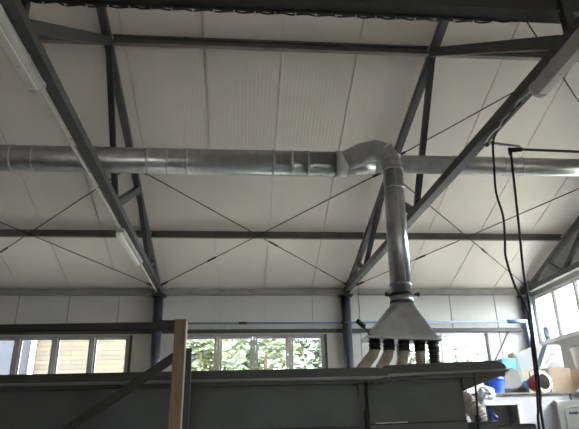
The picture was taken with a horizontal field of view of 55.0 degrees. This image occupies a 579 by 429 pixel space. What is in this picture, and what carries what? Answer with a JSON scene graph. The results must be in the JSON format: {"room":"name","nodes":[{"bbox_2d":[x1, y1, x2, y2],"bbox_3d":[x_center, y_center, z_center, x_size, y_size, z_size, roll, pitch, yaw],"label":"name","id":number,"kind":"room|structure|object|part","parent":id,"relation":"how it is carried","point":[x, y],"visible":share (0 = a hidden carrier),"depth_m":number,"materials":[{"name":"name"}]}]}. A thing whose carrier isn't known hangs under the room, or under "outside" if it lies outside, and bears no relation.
{"room":"woodworking shop","nodes":[
{"label":"woodworking shop","id":0,"kind":"room"},
{"bbox_2d":[0,290,539,392],"bbox_3d":[-3.270,4.246,13.190,19.760,5.000,0.100,1,-21,-5],"label":"wall","id":1,"kind":"structure","parent":0,"point":[13,309],"depth_m":14.02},
{"bbox_2d":[187,327,327,370],"bbox_3d":[-0.867,3.396,13.679,3.630,1.205,0.140,1,-21,-5],"label":"window","id":2,"kind":"structure","parent":1,"relation":"in","point":[288,338],"depth_m":13.76,"materials":[{"name":"grey plastic"}]},
{"bbox_3d":[-2.189,3.471,13.573,0.790,0.940,0.048,1,-21,-5],"label":"sash","id":3,"kind":"part","parent":2,"relation":"part of","materials":[{"name":"glass"}]},
{"bbox_3d":[-1.312,3.481,13.646,0.790,0.940,0.048,1,-21,-5],"label":"sash","id":4,"kind":"part","parent":2,"relation":"part of","materials":[{"name":"glass"}]},
{"bbox_3d":[-0.435,3.491,13.719,0.790,0.940,0.048,1,-21,-5],"label":"sash","id":5,"kind":"part","parent":2,"relation":"part of","materials":[{"name":"glass"}]},
{"bbox_3d":[0.442,3.501,13.792,0.790,0.940,0.048,1,-21,-5],"label":"sash","id":6,"kind":"part","parent":2,"relation":"part of","materials":[{"name":"glass"}]},
{"bbox_3d":[-0.867,3.477,13.659,3.630,1.040,0.080,1,-21,-5],"label":"jamb trim","id":7,"kind":"part","parent":2,"relation":"part of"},
{"bbox_2d":[0,328,521,374],"bbox_3d":[-3.511,3.379,13.439,19.100,1.165,0.170,1,-21,-5],"label":"window","id":8,"kind":"structure","parent":1,"relation":"in","point":[18,340],"depth_m":13.47,"materials":[{"name":"grey plastic"}]},
{"bbox_3d":[-6.935,3.417,13.180,0.785,0.940,0.048,1,-21,-5],"label":"sash","id":9,"kind":"part","parent":8,"relation":"part of","materials":[{"name":"glass"}]},
{"bbox_3d":[-6.063,3.427,13.252,0.785,0.940,0.048,1,-21,-5],"label":"sash","id":10,"kind":"part","parent":8,"relation":"part of","materials":[{"name":"grey plastic"}]},
{"bbox_3d":[-5.191,3.437,13.324,0.785,0.940,0.048,1,-21,-5],"label":"sash","id":11,"kind":"part","parent":8,"relation":"part of","materials":[{"name":"grey plastic"}]},
{"bbox_3d":[-4.319,3.447,13.397,0.785,0.940,0.048,1,-21,-5],"label":"sash","id":12,"kind":"part","parent":8,"relation":"part of","materials":[{"name":"glass"}]},
{"bbox_3d":[-5.620,3.422,13.264,3.610,1.040,0.080,1,-21,-5],"label":"jamb trim","id":13,"kind":"part","parent":8,"relation":"part of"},
{"bbox_3d":[-3.519,2.869,13.598,19.100,0.100,0.095,1,-21,-5],"label":"wall rail","id":14,"kind":"part","parent":8,"relation":"part of","materials":[{"name":"metal"}]},
{"bbox_2d":[397,333,491,362],"bbox_3d":[3.906,3.535,14.064,2.410,1.040,0.100,1,-21,-5],"label":"window","id":15,"kind":"structure","parent":1,"relation":"in","point":[484,336],"depth_m":14.20,"materials":[{"name":"plastic"}]},
{"bbox_3d":[3.327,3.534,14.031,1.060,0.940,0.048,1,-21,-5],"label":"sash","id":16,"kind":"part","parent":15,"relation":"part of","materials":[{"name":"plastic"}]},
{"bbox_3d":[3.900,3.540,14.078,2.300,1.040,0.070,1,-21,-5],"label":"frame","id":17,"kind":"part","parent":15,"relation":"part of","materials":[{"name":"plastic"}]},
{"bbox_3d":[4.473,3.547,14.126,1.060,0.940,0.048,1,-21,-5],"label":"sash","id":18,"kind":"part","parent":15,"relation":"part of","materials":[{"name":"plastic"}]},
{"bbox_2d":[495,332,508,359],"bbox_3d":[5.396,3.427,14.199,0.595,0.929,0.025,1,-21,-5],"label":"bar","id":19,"kind":"object","parent":1,"relation":"attached to","point":[507,332],"visible":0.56,"depth_m":14.22,"materials":[{"name":"metal"}]},
{"bbox_2d":[0,2,578,289],"bbox_3d":[-2.224,-5.339,1.897,19.760,4.676,28.262,1,-21,-5],"label":"ceiling","id":20,"kind":"structure","parent":0,"point":[192,98],"depth_m":10.33,"materials":[{"name":"metal"}]},
{"bbox_2d":[355,291,441,352],"bbox_3d":[1.412,1.458,7.516,1.140,0.812,0.440,1,-21,-5],"label":"extraction hood","id":21,"kind":"object","parent":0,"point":[402,324],"visible":0.97,"depth_m":7.33,"materials":[{"name":"galvanized steel"}]},
{"bbox_3d":[0.971,1.487,7.261,0.219,0.258,0.060,1,-21,-5],"label":"damper lever","id":22,"kind":"part","parent":21,"relation":"part of","materials":[{"name":"metal"}]},
{"bbox_2d":[356,347,379,367],"bbox_3d":[0.923,2.928,6.843,0.590,2.583,0.183,3,-22,-10],"label":"flexible hose","id":23,"kind":"object","parent":21,"relation":"hanging from","point":[371,356],"visible":0.3,"depth_m":7.21,"materials":[{"name":"plastic"}]},
{"bbox_2d":[375,350,393,368],"bbox_3d":[1.181,2.930,6.844,0.460,2.570,0.183,1,-21,-5],"label":"flexible hose","id":24,"kind":"object","parent":21,"relation":"hanging from","point":[386,358],"visible":0.26,"depth_m":7.23,"materials":[{"name":"fabric"}]},
{"bbox_2d":[382,164,411,292],"bbox_3d":[1.550,0.205,8.029,0.354,1.957,0.312,1,-21,-5],"label":"downpipe","id":25,"kind":"object","parent":21,"relation":"on","point":[394,196],"visible":0.98,"depth_m":7.90,"materials":[{"name":"metal"}]},
{"bbox_2d":[334,139,401,177],"bbox_3d":[1.193,-0.832,8.680,1.111,0.550,0.570,-8,-22,16],"label":"duct elbow","id":26,"kind":"object","parent":25,"relation":"attached to","point":[361,158],"visible":0.97,"depth_m":8.50,"materials":[{"name":"metal"}]},
{"bbox_2d":[0,144,336,176],"bbox_3d":[-4.157,-0.845,8.319,10.070,0.416,0.416,1,-21,-5],"label":"ventilation duct","id":27,"kind":"object","parent":26,"relation":"attached to","point":[30,158],"visible":0.94,"depth_m":8.36,"materials":[{"name":"metal"}]},
{"bbox_2d":[375,155,578,176],"bbox_3d":[4.098,-0.769,9.011,5.640,0.312,0.312,1,-21,-5],"label":"ventilation duct","id":28,"kind":"object","parent":26,"relation":"attached to","point":[411,164],"visible":0.8,"depth_m":8.83,"materials":[{"name":"metal"}]},
{"bbox_2d":[396,350,409,364],"bbox_3d":[1.449,2.945,6.878,0.328,2.557,0.183,4,-22,-14],"label":"flexible hose","id":29,"kind":"object","parent":21,"relation":"hanging from","point":[403,357],"visible":0.22,"depth_m":7.25,"materials":[{"name":"fabric"}]},
{"bbox_2d":[428,352,440,362],"bbox_3d":[1.938,2.956,6.900,0.144,2.533,0.183,1,-21,-5],"label":"flexible hose","id":30,"kind":"object","parent":21,"relation":"hanging from","point":[434,357],"visible":0.2,"depth_m":7.29,"materials":[{"name":"plastic"}]},
{"bbox_2d":[415,351,425,363],"bbox_3d":[1.740,2.950,6.885,0.170,2.542,0.183,1,-21,-5],"label":"flexible hose","id":31,"kind":"object","parent":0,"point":[420,356],"visible":0.17,"depth_m":7.27,"materials":[{"name":"fabric"}]},
{"bbox_2d":[541,346,563,366],"bbox_3d":[5.042,2.810,10.934,0.520,0.408,0.280,1,-21,-5],"label":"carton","id":32,"kind":"object","parent":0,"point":[558,361],"visible":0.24,"depth_m":10.79,"materials":[{"name":"cardboard"}]},
{"bbox_2d":[531,229,578,370],"bbox_3d":[7.627,-2.851,1.838,0.120,9.549,28.100,1,-21,-5],"label":"wall","id":33,"kind":"structure","parent":0,"point":[568,362],"depth_m":13.25,"materials":[{"name":"paint"}]},
{"bbox_2d":[533,275,578,344],"bbox_3d":[6.806,1.361,10.918,0.080,1.270,7.750,1,-21,-5],"label":"window","id":34,"kind":"structure","parent":33,"relation":"in","point":[574,281],"depth_m":13.59,"materials":[{"name":"plastic"}]},
{"bbox_3d":[6.527,2.594,14.064,0.048,1.170,0.879,1,-21,-5],"label":"sash","id":35,"kind":"part","parent":34,"relation":"part of","materials":[{"name":"plastic"}]},
{"bbox_3d":[6.605,2.242,13.165,0.048,1.170,0.879,1,-21,-5],"label":"sash","id":36,"kind":"part","parent":34,"relation":"part of","materials":[{"name":"plastic"}]},
{"bbox_3d":[6.684,1.890,12.266,0.048,1.170,0.879,1,-21,-5],"label":"sash","id":37,"kind":"part","parent":34,"relation":"part of","materials":[{"name":"plastic"}]},
{"bbox_3d":[-2.129,1.559,-0.797,20.060,0.200,28.400,1,-21,-5],"label":"floor","id":38,"kind":"structure","parent":0,"visible":0},
{"bbox_2d":[0,320,191,428],"bbox_3d":[-2.318,2.130,4.442,2.963,2.550,0.100,1,-21,-5],"label":"stand","id":39,"kind":"object","parent":38,"relation":"on","point":[158,325],"visible":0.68,"depth_m":4.85,"materials":[{"name":"metal"}]},
{"bbox_2d":[149,294,166,367],"bbox_3d":[-3.201,4.256,12.961,0.400,4.812,0.310,1,-21,-5],"label":"steel column","id":40,"kind":"structure","parent":38,"relation":"on","point":[155,349],"depth_m":13.43,"materials":[{"name":"metal"}]},
{"bbox_2d":[0,289,154,295],"bbox_3d":[-5.713,1.923,13.744,4.670,0.145,0.155,1,-21,-5],"label":"beam","id":41,"kind":"structure","parent":40,"relation":"on","point":[3,292],"depth_m":13.75,"materials":[{"name":"metal"}]},
{"bbox_2d":[0,0,165,294],"bbox_3d":[-2.821,-1.779,9.330,0.300,3.861,11.514,1,-21,-5],"label":"roof truss","id":42,"kind":"object","parent":40,"relation":"on","point":[27,29],"visible":0.93,"depth_m":7.82,"materials":[{"name":"metal"}]},
{"bbox_2d":[0,4,45,93],"bbox_3d":[-2.558,-1.694,4.993,0.224,0.260,1.790,1,-21,-5],"label":"light","id":43,"kind":"object","parent":42,"relation":"attached to","point":[11,43],"visible":0.91,"depth_m":5.25,"materials":[{"name":"plastic"}]},
{"bbox_2d":[0,27,36,89],"bbox_3d":[-2.570,-1.583,4.948,0.092,0.017,1.650,1,-21,-5],"label":"diffuser","id":44,"kind":"object","parent":43,"relation":"attached to","point":[7,43],"depth_m":5.25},
{"bbox_2d":[0,173,120,252],"bbox_3d":[-5.538,0.393,11.845,6.284,1.330,0.050,-15,-25,32],"label":"rod","id":45,"kind":"object","parent":42,"relation":"attached to","point":[4,249],"visible":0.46,"depth_m":11.51,"materials":[{"name":"metal"}]},
{"bbox_2d":[38,36,101,44],"bbox_3d":[-5.189,-2.662,8.173,4.829,0.150,0.075,1,-21,-5],"label":"beam","id":46,"kind":"structure","parent":42,"relation":"attached to","point":[43,39],"depth_m":8.30,"materials":[{"name":"metal"}]},
{"bbox_2d":[0,229,141,237],"bbox_3d":[-5.536,0.403,11.898,4.823,0.150,0.075,1,-21,-5],"label":"beam","id":47,"kind":"structure","parent":42,"relation":"attached to","point":[3,232],"depth_m":11.96,"materials":[{"name":"metal"}]},
{"bbox_2d":[0,222,151,285],"bbox_3d":[-5.537,0.421,11.835,6.284,1.330,0.050,18,-29,-41],"label":"rod","id":48,"kind":"object","parent":42,"relation":"attached to","point":[27,233],"visible":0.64,"depth_m":12.39,"materials":[{"name":"metal"}]},
{"bbox_2d":[41,91,119,227],"bbox_3d":[-2.793,-0.589,7.691,0.049,0.132,4.301,1,-21,-5],"label":"cable conduit","id":49,"kind":"object","parent":42,"relation":"attached to","point":[46,98],"visible":0.91,"depth_m":7.12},
{"bbox_2d":[116,228,142,265],"bbox_3d":[-3.008,0.652,10.499,0.145,0.130,1.950,1,-21,-5],"label":"light","id":50,"kind":"object","parent":42,"relation":"attached to","point":[121,234],"visible":1,"depth_m":10.25,"materials":[{"name":"plastic"}]},
{"bbox_2d":[140,264,157,292],"bbox_3d":[-3.183,1.436,12.575,0.043,0.105,2.501,0,-21,-4],"label":"cable conduit","id":51,"kind":"object","parent":42,"relation":"attached to","point":[141,265],"visible":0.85,"depth_m":12.46,"materials":[{"name":"metal"}]},
{"bbox_2d":[143,173,346,285],"bbox_3d":[-0.664,0.477,12.239,6.222,1.330,0.050,19,-29,-41],"label":"rod","id":52,"kind":"object","parent":42,"relation":"attached to","point":[272,243],"visible":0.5,"depth_m":11.95,"materials":[{"name":"metal"}]},
{"bbox_2d":[161,173,381,285],"bbox_3d":[-0.665,0.449,12.250,6.222,1.330,0.050,-15,-25,32],"label":"rod","id":53,"kind":"object","parent":42,"relation":"attached to","point":[376,174],"visible":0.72,"depth_m":11.99,"materials":[{"name":"metal"}]},
{"bbox_3d":[-3.248,2.031,13.839,0.340,0.027,0.290,1,-21,-5],"label":"cap plate","id":54,"kind":"part","parent":40,"relation":"part of","materials":[{"name":"metal"}]},
{"bbox_2d":[165,289,343,295],"bbox_3d":[-0.815,1.979,14.150,4.640,0.145,0.155,1,-21,-5],"label":"beam","id":55,"kind":"structure","parent":40,"relation":"on","point":[169,292],"depth_m":14.11,"materials":[{"name":"metal"}]},
{"bbox_2d":[168,319,187,428],"bbox_3d":[-0.948,2.122,4.483,0.127,2.541,0.112,1,-21,-5],"label":"timber post","id":56,"kind":"object","parent":38,"relation":"on","point":[181,325],"visible":1,"depth_m":4.73,"materials":[{"name":"wood"}]},
{"bbox_2d":[0,367,389,428],"bbox_3d":[-2.313,2.879,5.931,6.850,2.235,0.655,-1,-21,0],"label":"enclosure","id":57,"kind":"object","parent":38,"relation":"on","point":[317,398],"visible":0.95,"depth_m":6.04,"materials":[{"name":"metal"}]},
{"bbox_3d":[-2.477,2.959,5.961,6.480,2.115,0.500,-1,-21,0],"label":"panel","id":58,"kind":"part","parent":57,"relation":"part of","materials":[{"name":"metal"}]},
{"bbox_3d":[-2.333,1.834,6.022,6.850,0.030,0.065,-1,-21,0],"label":"edge trim","id":59,"kind":"part","parent":57,"relation":"part of","materials":[{"name":"metal"}]},
{"bbox_3d":[-2.488,2.329,5.917,6.480,0.017,0.040,-1,-21,0],"label":"rail","id":60,"kind":"part","parent":57,"relation":"part of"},
{"bbox_2d":[338,294,353,367],"bbox_3d":[1.478,4.309,13.349,0.400,4.812,0.310,1,-21,-5],"label":"steel column","id":61,"kind":"structure","parent":38,"relation":"on","point":[345,298],"depth_m":13.82,"materials":[{"name":"metal"}]},
{"bbox_3d":[1.430,2.084,14.227,0.340,0.027,0.290,1,-21,-5],"label":"cap plate","id":62,"kind":"part","parent":61,"relation":"part of","materials":[{"name":"metal"}]},
{"bbox_2d":[188,319,530,347],"bbox_3d":[1.279,3.029,13.682,9.680,0.850,0.110,1,-21,-5],"label":"pipe","id":63,"kind":"object","parent":61,"relation":"attached to","point":[524,321],"visible":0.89,"depth_m":13.85,"materials":[{"name":"plastic"}]},
{"bbox_2d":[343,0,578,293],"bbox_3d":[2.065,-1.724,9.734,0.309,3.861,11.524,1,-21,-7],"label":"roof truss","id":64,"kind":"object","parent":61,"relation":"on","point":[552,44],"visible":0.84,"depth_m":8.17,"materials":[{"name":"metal"}]},
{"bbox_2d":[151,231,363,239],"bbox_3d":[-0.677,0.458,12.302,4.690,0.150,0.075,1,-21,-5],"label":"beam","id":65,"kind":"structure","parent":64,"relation":"attached to","point":[155,234],"depth_m":12.30,"materials":[{"name":"metal"}]},
{"bbox_2d":[112,34,428,56],"bbox_3d":[-0.237,-2.605,8.584,4.871,0.150,0.075,1,-21,-5],"label":"beam","id":66,"kind":"structure","parent":64,"relation":"attached to","point":[119,39],"depth_m":8.57,"materials":[{"name":"metal"}]},
{"bbox_2d":[25,0,578,23],"bbox_3d":[2.301,-2.023,5.444,9.780,0.195,0.180,1,-21,-5],"label":"tie beam","id":67,"kind":"structure","parent":64,"relation":"attached to","point":[532,11],"depth_m":5.28,"materials":[{"name":"metal"}]},
{"bbox_2d":[30,0,518,25],"bbox_3d":[-0.060,-1.913,5.283,4.654,0.083,0.046,1,-21,-5],"label":"cable bundle","id":68,"kind":"object","parent":67,"relation":"attached to","point":[87,4],"visible":1,"depth_m":5.26,"materials":[{"name":"rubber"}]},
{"bbox_2d":[401,93,511,154],"bbox_3d":[4.389,-2.402,9.110,6.143,1.370,0.050,-17,-26,34],"label":"rod","id":69,"kind":"object","parent":64,"relation":"attached to","point":[403,152],"visible":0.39,"depth_m":9.95,"materials":[{"name":"metal"}]},
{"bbox_2d":[404,184,524,285],"bbox_3d":[4.064,0.531,12.631,0.050,1.330,6.063,-20,-28,40],"label":"rod","id":70,"kind":"object","parent":64,"relation":"attached to","point":[482,249],"visible":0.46,"depth_m":12.74,"materials":[{"name":"metal"}]},
{"bbox_2d":[484,141,522,154],"bbox_3d":[2.665,-0.850,6.929,0.468,0.233,0.066,0,-21,-3],"label":"bracket","id":71,"kind":"object","parent":64,"relation":"attached to","point":[515,148],"visible":0.84,"depth_m":6.92,"materials":[{"name":"metal"}]},
{"bbox_3d":[2.655,-0.875,6.943,0.444,0.098,0.030,0,-21,-2],"label":"arm","id":72,"kind":"part","parent":71,"relation":"part of"},
{"bbox_2d":[486,91,529,142],"bbox_3d":[2.479,-1.122,6.313,0.045,0.046,1.204,1,-21,-5],"label":"cable conduit","id":73,"kind":"object","parent":64,"relation":"attached to","point":[528,93],"visible":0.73,"depth_m":6.38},
{"bbox_2d":[440,46,578,61],"bbox_3d":[4.482,-2.552,8.975,4.361,0.150,0.075,1,-21,-5],"label":"roof beam","id":74,"kind":"structure","parent":64,"relation":"attached to","point":[533,55],"depth_m":8.87,"materials":[{"name":"metal"}]},
{"bbox_2d":[492,102,540,428],"bbox_3d":[2.497,1.163,5.578,0.171,4.889,1.093,-4,-21,7],"label":"hanging cable","id":75,"kind":"object","parent":64,"relation":"hanging from","point":[519,103],"visible":0.99,"depth_m":6.21,"materials":[{"name":"rubber"}]},
{"bbox_2d":[510,154,544,428],"bbox_3d":[2.698,1.417,6.057,0.220,4.755,0.051,-4,-21,8],"label":"hanging cable","id":76,"kind":"object","parent":64,"relation":"hanging from","point":[511,157],"visible":0.94,"depth_m":6.26,"materials":[{"name":"rubber"}]},
{"bbox_2d":[523,148,578,152],"bbox_3d":[4.940,-0.782,7.096,4.201,0.115,0.034,1,-21,-5],"label":"cable","id":77,"kind":"object","parent":64,"relation":"attached to","point":[524,149],"visible":1,"depth_m":6.94,"materials":[{"name":"rubber"}]},
{"bbox_2d":[526,22,578,102],"bbox_3d":[4.390,-2.374,9.099,0.050,1.370,6.143,-20,-28,39],"label":"rod","id":78,"kind":"object","parent":64,"relation":"attached to","point":[526,22],"visible":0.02,"depth_m":9.27,"materials":[{"name":"metal"}]},
{"bbox_2d":[529,27,578,97],"bbox_3d":[2.637,-1.603,5.029,0.200,0.257,1.580,1,-21,-5],"label":"light","id":79,"kind":"object","parent":64,"relation":"attached to","point":[567,56],"visible":1,"depth_m":5.31,"materials":[{"name":"plastic"}]},
{"bbox_2d":[539,47,578,93],"bbox_3d":[2.639,-1.493,4.986,0.094,0.017,1.440,1,-21,-5],"label":"diffuser","id":80,"kind":"object","parent":79,"relation":"attached to","point":[570,59],"depth_m":5.31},
{"bbox_2d":[364,377,386,428],"bbox_3d":[0.931,2.741,5.602,0.284,2.128,0.076,1,-21,-5],"label":"support post","id":81,"kind":"object","parent":38,"relation":"on","point":[367,417],"visible":1,"depth_m":5.86,"materials":[{"name":"metal"}]},
{"bbox_2d":[358,361,508,428],"bbox_3d":[1.587,2.803,6.006,1.680,2.284,0.655,-2,-21,3],"label":"enclosure","id":82,"kind":"object","parent":38,"relation":"on","point":[429,395],"visible":0.76,"depth_m":6.10,"materials":[{"name":"metal"}]},
{"bbox_3d":[1.365,2.892,6.049,1.226,2.157,0.500,-2,-21,3],"label":"panel","id":83,"kind":"part","parent":82,"relation":"part of","materials":[{"name":"metal"}]},
{"bbox_3d":[1.367,2.251,6.007,1.100,0.038,0.040,-2,-21,3],"label":"rail","id":84,"kind":"part","parent":82,"relation":"part of","materials":[{"name":"metal"}]},
{"bbox_3d":[1.719,1.736,6.093,1.335,0.055,0.065,-2,-21,3],"label":"edge trim","id":85,"kind":"part","parent":82,"relation":"part of","materials":[{"name":"metal"}]},
{"bbox_2d":[440,361,487,421],"bbox_3d":[2.097,2.306,6.812,0.682,0.994,0.233,1,-21,-5],"label":"flexible hose","id":86,"kind":"object","parent":82,"relation":"attached to","point":[470,402],"visible":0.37,"depth_m":6.74,"materials":[{"name":"plastic"}]},
{"bbox_2d":[473,374,479,426],"bbox_3d":[1.977,1.963,5.882,0.067,0.542,0.027,11,-25,-29],"label":"power cable","id":87,"kind":"object","parent":82,"relation":"hanging from","point":[475,385],"visible":1,"depth_m":5.88,"materials":[{"name":"rubber"}]},
{"bbox_2d":[467,415,536,428],"bbox_3d":[2.329,3.012,5.812,0.670,1.720,0.400,1,-21,-5],"label":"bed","id":88,"kind":"object","parent":38,"relation":"on","point":[483,424],"visible":0.8,"depth_m":5.95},
{"bbox_3d":[2.037,2.209,5.994,0.070,0.080,0.068,1,-21,-5],"label":"knob","id":89,"kind":"part","parent":88,"relation":"part of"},
{"bbox_2d":[466,392,569,428],"bbox_3d":[3.781,4.309,9.782,1.870,2.132,1.725,1,-21,-5],"label":"storage cabinet","id":90,"kind":"object","parent":38,"relation":"on","point":[513,408],"visible":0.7,"depth_m":9.35,"materials":[{"name":"grey plastic"}]},
{"bbox_2d":[477,385,495,399],"bbox_3d":[3.278,2.971,9.274,0.316,0.238,0.139,1,-21,-5],"label":"plastic bag","id":91,"kind":"object","parent":90,"relation":"on","point":[484,392],"visible":1,"depth_m":9.23,"materials":[{"name":"plastic"}]},
{"bbox_2d":[484,376,504,392],"bbox_3d":[3.543,2.957,9.625,0.356,0.285,0.356,1,-21,-5],"label":"plastic bucket","id":92,"kind":"object","parent":90,"relation":"on","point":[497,383],"visible":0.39,"depth_m":9.49,"materials":[{"name":"plastic"}]},
{"bbox_3d":[3.572,3.376,9.213,0.600,0.465,0.025,1,-21,-5],"label":"recess frame","id":93,"kind":"part","parent":90,"relation":"part of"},
{"bbox_2d":[494,358,516,370],"bbox_3d":[4.102,3.078,10.494,0.260,0.670,0.350,1,-21,-5],"label":"storage box","id":94,"kind":"object","parent":90,"relation":"on","point":[509,362],"visible":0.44,"depth_m":10.43,"materials":[{"name":"plastic"}]},
{"bbox_2d":[503,367,525,392],"bbox_3d":[3.885,2.935,9.799,0.390,0.440,0.290,1,-21,-5],"label":"equipment case","id":95,"kind":"object","parent":90,"relation":"on","point":[513,383],"visible":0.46,"depth_m":9.67,"materials":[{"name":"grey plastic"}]},
{"bbox_2d":[521,380,529,392],"bbox_3d":[4.109,3.046,9.807,0.160,0.230,0.150,1,-21,-5],"label":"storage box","id":96,"kind":"object","parent":90,"relation":"on","point":[524,382],"visible":0.39,"depth_m":9.75,"materials":[{"name":"plastic"}]},
{"bbox_2d":[527,369,551,391],"bbox_3d":[4.328,2.915,9.739,0.364,0.417,0.344,7,-23,-20],"label":"drum","id":97,"kind":"object","parent":90,"relation":"on","point":[545,380],"visible":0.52,"depth_m":9.67,"materials":[{"name":"plastic"}]},
{"bbox_3d":[3.376,3.552,9.318,0.220,0.110,0.180,1,-21,-5],"label":"tool case","id":98,"kind":"object","parent":90,"relation":"in","visible":0},
{"bbox_2d":[486,405,500,420],"bbox_3d":[3.411,3.345,9.332,0.249,0.296,0.090,1,-21,-5],"label":"power tool","id":99,"kind":"object","parent":98,"relation":"on","point":[493,416],"visible":0.92,"depth_m":9.30,"materials":[{"name":"plastic"}]},
{"bbox_2d":[517,294,538,345],"bbox_3d":[6.256,4.364,13.745,0.400,4.812,0.310,1,-21,-5],"label":"steel column","id":100,"kind":"structure","parent":38,"relation":"on","point":[524,297],"depth_m":14.38,"materials":[{"name":"metal"}]},
{"bbox_2d":[357,289,518,295],"bbox_3d":[3.913,2.033,14.543,4.330,0.145,0.155,1,-21,-5],"label":"beam","id":101,"kind":"structure","parent":100,"relation":"on","point":[360,292],"depth_m":14.54,"materials":[{"name":"metal"}]},
{"bbox_2d":[518,216,578,297],"bbox_3d":[6.626,-1.669,10.112,0.300,3.867,11.514,1,-21,-5],"label":"roof truss","id":102,"kind":"object","parent":100,"relation":"on","point":[534,284],"visible":0.79,"depth_m":13.07,"materials":[{"name":"metal"}]},
{"bbox_2d":[355,188,578,286],"bbox_3d":[4.064,0.503,12.642,6.063,1.330,0.050,-16,-26,33],"label":"rod","id":103,"kind":"object","parent":102,"relation":"attached to","point":[362,282],"visible":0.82,"depth_m":12.57,"materials":[{"name":"metal"}]},
{"bbox_2d":[374,232,562,240],"bbox_3d":[4.045,0.512,12.693,4.548,0.150,0.075,1,-21,-5],"label":"roof beam","id":104,"kind":"structure","parent":102,"relation":"attached to","point":[379,236],"depth_m":12.71,"materials":[{"name":"metal"}]},
{"bbox_3d":[6.212,1.968,14.610,0.300,0.375,0.440,1,-21,-5],"label":"bearing plate","id":105,"kind":"part","parent":102,"relation":"part of","materials":[{"name":"metal"}]},
{"bbox_2d":[554,400,578,428],"bbox_3d":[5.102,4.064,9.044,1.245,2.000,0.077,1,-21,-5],"label":"machine","id":106,"kind":"object","parent":38,"relation":"on","point":[567,411],"visible":1,"depth_m":9.27,"materials":[{"name":"white"}]},
{"bbox_3d":[4.792,3.536,9.193,0.400,0.705,0.020,1,-21,-5],"label":"moulding","id":107,"kind":"part","parent":106,"relation":"part of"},
{"bbox_2d":[569,392,578,399],"bbox_3d":[5.699,4.337,9.941,1.940,2.120,1.720,1,-21,-5],"label":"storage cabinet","id":108,"kind":"object","parent":38,"relation":"on","point":[573,396],"visible":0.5,"depth_m":9.46,"materials":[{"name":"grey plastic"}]},
{"bbox_2d":[508,344,562,391],"bbox_3d":[4.808,3.050,10.860,0.860,0.960,0.530,-4,-21,6],"label":"carton","id":109,"kind":"object","parent":108,"relation":"on","point":[523,359],"visible":0.34,"depth_m":10.70,"materials":[{"name":"cardboard"}]},
{"bbox_2d":[541,368,574,392],"bbox_3d":[4.876,3.039,10.119,0.400,0.440,0.300,-1,-21,-1],"label":"carton","id":110,"kind":"object","parent":108,"relation":"on","point":[561,378],"visible":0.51,"depth_m":9.99,"materials":[{"name":"cardboard"}]},
{"bbox_2d":[538,345,558,369],"bbox_3d":[4.745,2.632,10.252,0.440,0.420,0.226,0,-21,-2],"label":"printed box","id":111,"kind":"object","parent":110,"relation":"on","point":[547,354],"visible":0.95,"depth_m":10.17,"materials":[{"name":"cardboard"}]},
{"bbox_2d":[570,369,578,392],"bbox_3d":[5.423,3.003,10.003,0.470,0.420,0.430,2,-21,-8],"label":"carton","id":112,"kind":"object","parent":108,"relation":"on","point":[574,373],"visible":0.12,"depth_m":10.06,"materials":[{"name":"cardboard"}]},
{"bbox_2d":[568,344,578,369],"bbox_3d":[5.399,2.613,10.170,0.470,0.430,0.470,1,-21,-5],"label":"clear bin","id":113,"kind":"object","parent":112,"relation":"on","point":[574,349],"visible":0.94,"depth_m":10.12,"materials":[{"name":"plastic"}]},
{"label":"outside","id":114,"kind":"structure","parent":0,"visible":0},
{"bbox_3d":[-0.777,5.289,8.635,120.000,0.250,120.000,1,-21,-5],"label":"ground","id":115,"kind":"structure","parent":114,"visible":0},
{"bbox_2d":[0,340,125,374],"bbox_3d":[-11.540,6.384,23.321,13.000,8.900,7.200,1,-21,-5],"label":"house","id":116,"kind":"structure","parent":115,"relation":"on","point":[110,354],"depth_m":20.84,"materials":[{"name":"brown wood"}]},
{"bbox_2d":[186,339,249,370],"bbox_3d":[-3.442,7.004,21.243,3.904,5.935,4.599,1,-21,-5],"label":"broadleaf tree","id":117,"kind":"object","parent":115,"relation":"on","point":[202,349],"visible":0.3,"depth_m":21.12,"materials":[{"name":"green plant"}]},
{"bbox_2d":[210,339,263,369],"bbox_3d":[-3.255,7.442,23.761,4.362,6.940,3.508,-12,-24,26],"label":"broadleaf tree","id":118,"kind":"object","parent":115,"relation":"on","point":[247,355],"visible":0.03,"depth_m":23.59,"materials":[{"name":"green plant"}]},
{"bbox_2d":[227,339,299,369],"bbox_3d":[-1.087,7.536,22.459,3.602,5.736,3.947,1,-21,-5],"label":"broadleaf tree","id":119,"kind":"object","parent":115,"relation":"on","point":[266,345],"visible":0.19,"depth_m":22.23,"materials":[{"name":"green plant"}]},
{"bbox_2d":[258,339,320,368],"bbox_3d":[0.718,7.420,22.878,3.318,6.187,4.287,-10,-23,20],"label":"broadleaf tree","id":120,"kind":"object","parent":115,"relation":"on","point":[304,344],"visible":0.1,"depth_m":23.68,"materials":[{"name":"green plant"}]},
{"bbox_2d":[305,340,320,367],"bbox_3d":[1.973,7.482,22.583,2.973,5.810,3.513,9,-23,-24],"label":"broadleaf tree","id":121,"kind":"object","parent":115,"relation":"on","point":[315,363],"visible":0.02,"depth_m":23.46,"materials":[{"name":"green plant"}]},
{"bbox_2d":[407,350,415,363],"bbox_3d":[4.976,9.074,25.938,3.536,5.165,3.639,10,-24,-27],"label":"broadleaf tree","id":122,"kind":"object","parent":115,"relation":"on","point":[411,360],"visible":0.02,"depth_m":25.85,"materials":[{"name":"green plant"}]},
{"bbox_2d":[426,341,480,363],"bbox_3d":[7.858,8.774,26.082,3.935,5.714,3.601,9,-24,-25],"label":"broadleaf tree","id":123,"kind":"object","parent":115,"relation":"on","point":[451,358],"visible":0.1,"depth_m":26.53,"materials":[{"name":"green plant"}]},
{"bbox_2d":[543,326,550,339],"bbox_3d":[17.096,11.034,35.350,2.495,7.871,2.410,1,-21,-5],"label":"conifer tree","id":124,"kind":"object","parent":115,"relation":"on","point":[546,331],"visible":0.11,"depth_m":36.57,"materials":[{"name":"green plant"}]}
]}

